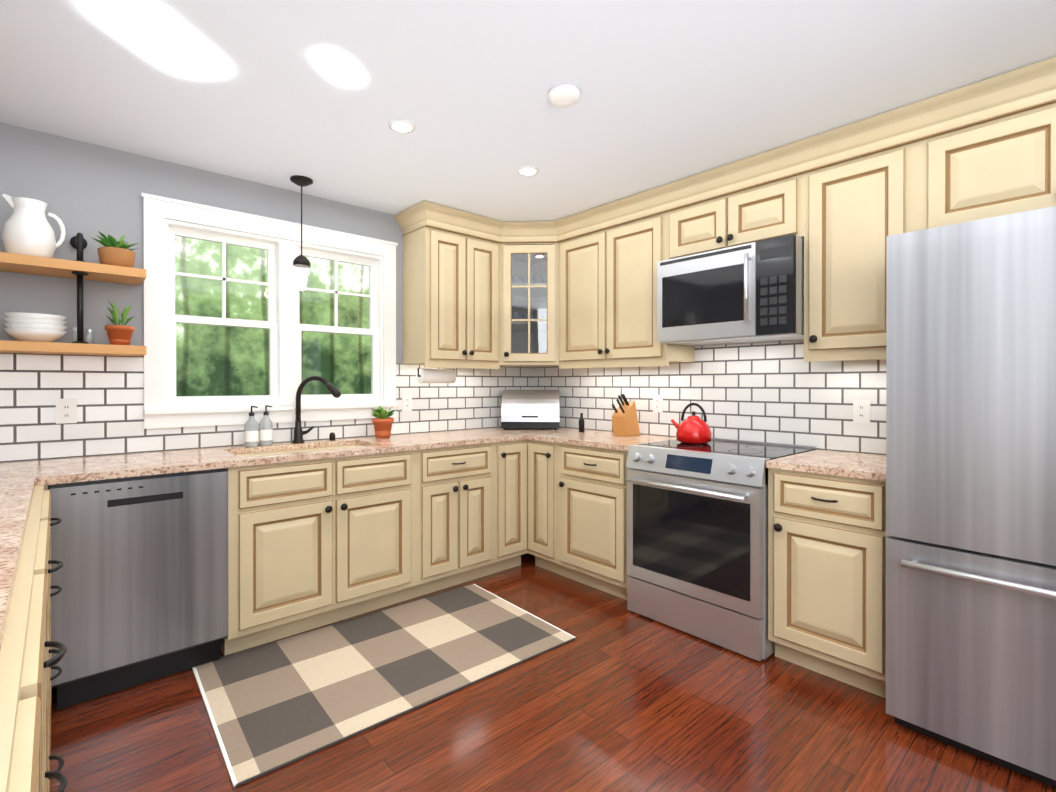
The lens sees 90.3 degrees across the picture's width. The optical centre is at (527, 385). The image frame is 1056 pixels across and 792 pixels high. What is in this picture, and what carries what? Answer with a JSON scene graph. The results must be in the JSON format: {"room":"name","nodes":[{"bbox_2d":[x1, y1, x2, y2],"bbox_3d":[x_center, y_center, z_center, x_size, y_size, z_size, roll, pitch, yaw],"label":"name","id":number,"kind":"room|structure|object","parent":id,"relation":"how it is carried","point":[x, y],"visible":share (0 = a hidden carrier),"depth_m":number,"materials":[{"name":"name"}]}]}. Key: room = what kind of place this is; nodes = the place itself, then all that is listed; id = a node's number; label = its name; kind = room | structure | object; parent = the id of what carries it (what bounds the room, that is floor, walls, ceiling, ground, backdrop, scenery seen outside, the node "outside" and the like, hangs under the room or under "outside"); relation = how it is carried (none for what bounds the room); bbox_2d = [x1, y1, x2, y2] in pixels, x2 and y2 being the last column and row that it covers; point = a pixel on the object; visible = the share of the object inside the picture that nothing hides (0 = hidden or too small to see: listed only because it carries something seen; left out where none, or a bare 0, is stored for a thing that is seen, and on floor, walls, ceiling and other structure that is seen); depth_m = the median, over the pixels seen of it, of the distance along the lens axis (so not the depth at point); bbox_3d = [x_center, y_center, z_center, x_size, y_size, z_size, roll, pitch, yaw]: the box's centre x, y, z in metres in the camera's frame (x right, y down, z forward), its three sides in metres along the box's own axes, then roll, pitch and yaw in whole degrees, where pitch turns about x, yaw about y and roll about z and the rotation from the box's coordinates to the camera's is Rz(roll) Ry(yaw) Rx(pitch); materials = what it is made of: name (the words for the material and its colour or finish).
{"room":"kitchen","nodes":[
{"label":"kitchen","id":0,"kind":"room"},
{"bbox_2d":[0,122,532,462],"bbox_3d":[-1.374,0.044,3.264,3.950,2.420,0.127,0,0,-42],"label":"wall","id":1,"kind":"structure","parent":0,"point":[88,191],"depth_m":2.58,"materials":[{"name":"grey paint"}]},
{"bbox_2d":[56,398,76,423],"bbox_3d":[-2.165,0.121,2.462,0.074,0.116,0.008,0,0,-42],"label":"electrical outlet","id":2,"kind":"object","parent":1,"relation":"attached to","point":[66,410],"visible":1,"depth_m":2.46,"materials":[{"name":"white plastic"}]},
{"bbox_2d":[0,233,145,356],"bbox_3d":[-2.249,-0.424,2.220,1.006,0.562,0.252,0,0,-42],"label":"open shelves","id":3,"kind":"object","parent":1,"relation":"attached to","point":[79,269],"visible":1,"depth_m":2.33,"materials":[{"name":"brown wood"}]},
{"bbox_2d":[1,194,65,257],"bbox_3d":[-2.160,-0.679,2.298,0.207,0.270,0.173,0,0,-42],"label":"pitcher","id":4,"kind":"object","parent":3,"relation":"on","point":[28,229],"visible":0.96,"depth_m":2.24,"materials":[{"name":"white ceramic"}]},
{"bbox_2d":[2,312,67,341],"bbox_3d":[-2.157,-0.245,2.302,0.210,0.121,0.207,0,0,-42],"label":"bowls","id":5,"kind":"object","parent":3,"relation":"on","point":[31,327],"visible":0.96,"depth_m":2.24,"materials":[{"name":"white ceramic"}]},
{"bbox_2d":[72,327,93,343],"bbox_3d":[-2.053,-0.225,2.422,0.035,0.080,0.090,0,0,14],"label":"pepper shaker","id":6,"kind":"object","parent":3,"relation":"on","point":[89,336],"visible":0.62,"depth_m":2.43,"materials":[{"name":"white"}]},
{"bbox_2d":[92,231,138,267],"bbox_3d":[-1.959,-0.636,2.492,0.185,0.182,0.160,0,0,-42],"label":"potted plant","id":7,"kind":"object","parent":3,"relation":"on","point":[114,251],"visible":0.9,"depth_m":2.44,"materials":[{"name":"green plant"}]},
{"bbox_2d":[105,301,133,344],"bbox_3d":[-1.942,-0.295,2.499,0.115,0.221,0.114,0,0,-42],"label":"potted plant","id":8,"kind":"object","parent":3,"relation":"on","point":[118,333],"visible":0.92,"depth_m":2.47,"materials":[{"name":"orange ceramic"}]},
{"bbox_2d":[141,193,397,428],"bbox_3d":[-1.459,-0.374,3.160,1.415,1.188,0.163,0,0,-42],"label":"window unit","id":9,"kind":"structure","parent":1,"relation":"in","point":[165,406],"depth_m":3.08,"materials":[{"name":"white wood"}]},
{"bbox_2d":[402,394,411,410],"bbox_3d":[-0.841,0.123,3.651,0.074,0.116,0.008,0,0,-42],"label":"electrical outlet","id":10,"kind":"object","parent":1,"relation":"attached to","point":[406,402],"visible":1,"depth_m":3.65,"materials":[{"name":"white plastic"}]},
{"bbox_2d":[398,201,513,367],"bbox_3d":[-0.492,-0.656,3.721,0.674,1.018,0.378,0,0,-42],"label":"upper cabinet","id":11,"kind":"object","parent":1,"relation":"attached to","point":[454,260],"depth_m":3.56,"materials":[{"name":"wood"}]},
{"bbox_2d":[416,368,455,382],"bbox_3d":[-0.631,-0.064,3.627,0.296,0.103,0.100,0,0,-42],"label":"paper towel holder","id":12,"kind":"object","parent":11,"relation":"attached to","point":[435,375],"visible":1,"depth_m":3.58,"materials":[{"name":"white paper"}]},
{"bbox_2d":[0,0,1055,221],"bbox_3d":[0.234,-1.191,1.471,3.950,0.060,4.940,0,0,-42],"label":"ceiling","id":13,"kind":"structure","parent":0,"point":[321,94],"depth_m":2.00,"materials":[{"name":"white paint"}]},
{"bbox_2d":[290,175,312,292],"bbox_3d":[-1.282,-0.847,2.973,0.120,0.634,0.120,0,0,-42],"label":"pendant light","id":14,"kind":"object","parent":13,"relation":"hanging from","point":[301,261],"visible":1,"depth_m":2.95,"materials":[{"name":"black metal"}]},
{"bbox_2d":[388,119,415,132],"bbox_3d":[-0.565,-1.159,2.353,0.120,0.008,0.120,0,0,-42],"label":"recessed light","id":15,"kind":"object","parent":13,"relation":"in","point":[401,126],"visible":1,"depth_m":2.35,"materials":[{"name":"white"}]},
{"bbox_2d":[517,166,538,175],"bbox_3d":[0.000,-1.160,2.846,0.120,0.008,0.120,0,0,-42],"label":"recessed light","id":16,"kind":"object","parent":13,"relation":"in","point":[527,170],"visible":1,"depth_m":2.83,"materials":[{"name":"white"}]},
{"bbox_2d":[548,84,579,107],"bbox_3d":[0.143,-1.145,2.088,0.130,0.034,0.130,0,0,-42],"label":"smoke detector","id":17,"kind":"object","parent":13,"relation":"attached to","point":[563,95],"visible":1,"depth_m":2.06,"materials":[{"name":"white plastic"}]},
{"bbox_2d":[50,553,1055,791],"bbox_3d":[0.234,1.289,1.477,3.950,0.060,4.940,0,0,-42],"label":"floor","id":18,"kind":"structure","parent":0,"point":[616,695],"depth_m":1.89,"materials":[{"name":"brown wood"}]},
{"bbox_2d":[0,655,55,791],"bbox_3d":[-0.694,0.820,0.244,0.676,0.884,0.582,0,0,-42],"label":"base cabinet","id":19,"kind":"object","parent":18,"relation":"on","point":[25,688],"depth_m":0.63,"materials":[{"name":"wood"}]},
{"bbox_2d":[0,551,55,666],"bbox_3d":[-1.083,0.819,0.677,0.676,0.884,0.582,0,0,-42],"label":"base cabinet","id":20,"kind":"object","parent":18,"relation":"on","point":[27,633],"depth_m":0.92,"materials":[{"name":"wood"}]},
{"bbox_2d":[21,507,55,554],"bbox_3d":[-1.471,0.818,1.110,0.676,0.884,0.581,0,0,-42],"label":"base cabinet","id":21,"kind":"object","parent":18,"relation":"on","point":[37,538],"depth_m":1.38,"materials":[{"name":"wood"}]},
{"bbox_2d":[31,485,50,506],"bbox_3d":[-1.860,0.817,1.542,0.676,0.884,0.582,0,0,-42],"label":"base cabinet","id":22,"kind":"object","parent":18,"relation":"on","point":[42,494],"depth_m":1.80,"materials":[{"name":"wood"}]},
{"bbox_2d":[0,460,51,649],"bbox_3d":[-1.095,0.361,0.677,0.660,0.030,4.091,0,0,-42],"label":"countertop","id":23,"kind":"structure","parent":22,"relation":"on","point":[20,481],"depth_m":1.41,"materials":[{"name":"stone"}]},
{"bbox_2d":[49,468,227,709],"bbox_3d":[-1.775,0.814,2.392,0.594,0.876,0.601,0,0,-42],"label":"dishwasher","id":24,"kind":"object","parent":18,"relation":"on","point":[140,577],"visible":0.92,"depth_m":2.15,"materials":[{"name":"silver metal"}]},
{"bbox_2d":[220,445,419,655],"bbox_3d":[-1.202,0.813,2.920,0.956,0.884,0.628,0,0,-42],"label":"base cabinet","id":25,"kind":"object","parent":18,"relation":"on","point":[316,543],"depth_m":2.65,"materials":[{"name":"wood"}]},
{"bbox_2d":[192,584,575,786],"bbox_3d":[-0.630,1.252,2.469,1.504,0.007,0.916,0,0,-40],"label":"rug","id":26,"kind":"object","parent":18,"relation":"on","point":[274,705],"visible":0.88,"depth_m":2.29,"materials":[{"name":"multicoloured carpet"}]},
{"bbox_2d":[420,442,499,595],"bbox_3d":[-0.635,0.812,3.429,0.568,0.884,0.628,0,0,-42],"label":"base cabinet","id":27,"kind":"object","parent":18,"relation":"on","point":[460,485],"depth_m":3.21,"materials":[{"name":"wood"}]},
{"bbox_2d":[500,439,527,570],"bbox_3d":[-0.312,0.811,3.720,0.302,0.884,0.628,0,0,-42],"label":"base cabinet","id":28,"kind":"object","parent":18,"relation":"on","point":[513,454],"depth_m":3.50,"materials":[{"name":"wood"}]},
{"bbox_2d":[528,440,551,571],"bbox_3d":[0.318,0.811,3.685,0.628,0.884,0.305,0,0,-42],"label":"base cabinet","id":29,"kind":"object","parent":18,"relation":"on","point":[539,452],"depth_m":3.49,"materials":[{"name":"wood"}]},
{"bbox_2d":[36,427,563,484],"bbox_3d":[-0.878,0.354,3.202,3.038,0.030,0.626,0,0,-42],"label":"countertop","id":30,"kind":"structure","parent":29,"relation":"on","point":[101,467],"depth_m":2.58,"materials":[{"name":"stone"}]},
{"bbox_2d":[245,405,272,446],"bbox_3d":[-1.498,0.226,2.925,0.074,0.227,0.149,0,0,34],"label":"soap dispensers","id":31,"kind":"object","parent":30,"relation":"on","point":[265,432],"visible":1,"depth_m":2.93,"materials":[{"name":"white"}]},
{"bbox_2d":[292,376,340,442],"bbox_3d":[-1.210,0.142,3.070,0.252,0.393,0.292,0,0,-42],"label":"faucet","id":32,"kind":"object","parent":30,"relation":"on","point":[299,432],"visible":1,"depth_m":3.07,"materials":[{"name":"black metal"}]},
{"bbox_2d":[370,405,396,437],"bbox_3d":[-0.931,0.236,3.369,0.178,0.205,0.186,0,0,-42],"label":"potted plant","id":33,"kind":"object","parent":30,"relation":"on","point":[382,422],"visible":1,"depth_m":3.33,"materials":[{"name":"orange ceramic"}]},
{"bbox_2d":[501,390,558,429],"bbox_3d":[0.023,0.186,4.065,0.440,0.300,0.268,0,0,3],"label":"bread box","id":34,"kind":"object","parent":30,"relation":"on","point":[529,408],"visible":1,"depth_m":3.97,"materials":[{"name":"silver metal"}]},
{"bbox_2d":[524,427,676,450],"bbox_3d":[0.511,0.354,3.451,0.638,0.030,0.830,0,0,-42],"label":"countertop","id":35,"kind":"structure","parent":29,"relation":"on","point":[590,438],"depth_m":3.40,"materials":[{"name":"stone"}]},
{"bbox_2d":[579,413,584,431],"bbox_3d":[0.386,0.269,3.782,0.044,0.135,0.042,0,0,-42],"label":"oil bottle","id":36,"kind":"object","parent":35,"relation":"on","point":[581,424],"visible":1,"depth_m":3.77,"materials":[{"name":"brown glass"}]},
{"bbox_2d":[612,394,639,436],"bbox_3d":[0.652,0.198,3.523,0.200,0.279,0.100,0,0,-42],"label":"knife block","id":37,"kind":"object","parent":35,"relation":"on","point":[624,420],"visible":1,"depth_m":3.49,"materials":[{"name":"brown wood"}]},
{"bbox_2d":[552,442,629,599],"bbox_3d":[0.608,0.812,3.362,0.628,0.884,0.564,0,0,-42],"label":"base cabinet","id":38,"kind":"object","parent":18,"relation":"on","point":[589,484],"depth_m":3.16,"materials":[{"name":"wood"}]},
{"bbox_2d":[626,438,815,660],"bbox_3d":[1.012,0.790,2.829,0.719,0.929,0.754,0,0,-42],"label":"range","id":39,"kind":"object","parent":18,"relation":"on","point":[697,540],"visible":0.9,"depth_m":2.59,"materials":[{"name":"silver metal"}]},
{"bbox_2d":[671,403,711,443],"bbox_3d":[0.946,0.218,3.069,0.200,0.233,0.251,0,0,-42],"label":"kettle","id":40,"kind":"object","parent":39,"relation":"on","point":[693,428],"visible":1,"depth_m":2.99,"materials":[{"name":"red metal"}]},
{"bbox_2d":[768,468,888,697],"bbox_3d":[1.470,0.814,2.402,0.628,0.884,0.479,0,0,-42],"label":"base cabinet","id":41,"kind":"object","parent":18,"relation":"on","point":[827,536],"depth_m":2.19,"materials":[{"name":"wood"}]},
{"bbox_2d":[766,449,885,481],"bbox_3d":[1.467,0.356,2.397,0.626,0.030,0.482,0,0,-42],"label":"countertop","id":42,"kind":"structure","parent":41,"relation":"on","point":[827,462],"depth_m":2.30,"materials":[{"name":"stone"}]},
{"bbox_2d":[886,206,1055,787],"bbox_3d":[1.869,0.355,1.818,0.798,1.804,0.904,0,0,-42],"label":"refrigerator","id":43,"kind":"object","parent":18,"relation":"on","point":[971,488],"visible":1,"depth_m":1.74,"materials":[{"name":"silver metal"}]},
{"bbox_2d":[533,340,885,454],"bbox_3d":[1.696,0.046,2.707,0.127,2.420,4.820,0,0,-42],"label":"wall","id":44,"kind":"structure","parent":0,"point":[782,392],"depth_m":3.07,"materials":[{"name":"white tile"}]},
{"bbox_2d":[506,236,549,355],"bbox_3d":[0.008,-0.620,3.799,0.281,0.785,0.281,0,0,-42],"label":"upper cabinet","id":45,"kind":"object","parent":44,"relation":"attached to","point":[527,257],"depth_m":3.80,"materials":[{"name":"wood"}]},
{"bbox_2d":[542,184,693,367],"bbox_3d":[0.594,-0.656,3.561,0.377,1.018,0.962,0,0,-42],"label":"upper cabinet","id":46,"kind":"object","parent":44,"relation":"attached to","point":[576,290],"depth_m":3.42,"materials":[{"name":"wood"}]},
{"bbox_2d":[653,395,662,411],"bbox_3d":[0.871,0.124,3.524,0.008,0.116,0.074,0,0,-42],"label":"electrical outlet","id":47,"kind":"object","parent":44,"relation":"attached to","point":[657,403],"visible":1,"depth_m":3.52,"materials":[{"name":"white plastic"}]},
{"bbox_2d":[666,140,805,259],"bbox_3d":[1.191,-0.944,2.933,0.327,0.438,0.769,0,0,-42],"label":"upper cabinet","id":48,"kind":"object","parent":44,"relation":"attached to","point":[759,198],"depth_m":2.76,"materials":[{"name":"wood"}]},
{"bbox_2d":[657,234,803,345],"bbox_3d":[1.137,-0.481,2.885,0.464,0.473,0.757,0,0,-42],"label":"microwave","id":49,"kind":"object","parent":48,"relation":"attached to","point":[753,292],"visible":1,"depth_m":2.71,"materials":[{"name":"silver metal"}]},
{"bbox_2d":[802,104,917,359],"bbox_3d":[1.595,-0.653,2.483,0.327,1.018,0.442,0,0,-42],"label":"upper cabinet","id":50,"kind":"object","parent":44,"relation":"attached to","point":[862,177],"depth_m":2.37,"materials":[{"name":"wood"}]},
{"bbox_2d":[853,399,869,422],"bbox_3d":[1.673,0.131,2.632,0.008,0.116,0.074,0,0,-42],"label":"electrical outlet","id":51,"kind":"object","parent":44,"relation":"attached to","point":[861,411],"visible":1,"depth_m":2.63,"materials":[{"name":"white plastic"}]},
{"bbox_2d":[918,56,1055,229],"bbox_3d":[2.065,-0.886,1.960,0.327,0.548,0.963,0,0,-42],"label":"upper cabinet","id":52,"kind":"object","parent":44,"relation":"attached to","point":[987,149],"depth_m":2.02,"materials":[{"name":"wood"}]},
{"label":"outside","id":53,"kind":"structure","parent":0,"visible":0},
{"bbox_2d":[175,236,370,395],"bbox_3d":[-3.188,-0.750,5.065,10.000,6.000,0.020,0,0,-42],"label":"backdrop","id":54,"kind":"structure","parent":53,"point":[181,245],"depth_m":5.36,"materials":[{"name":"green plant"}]}
]}

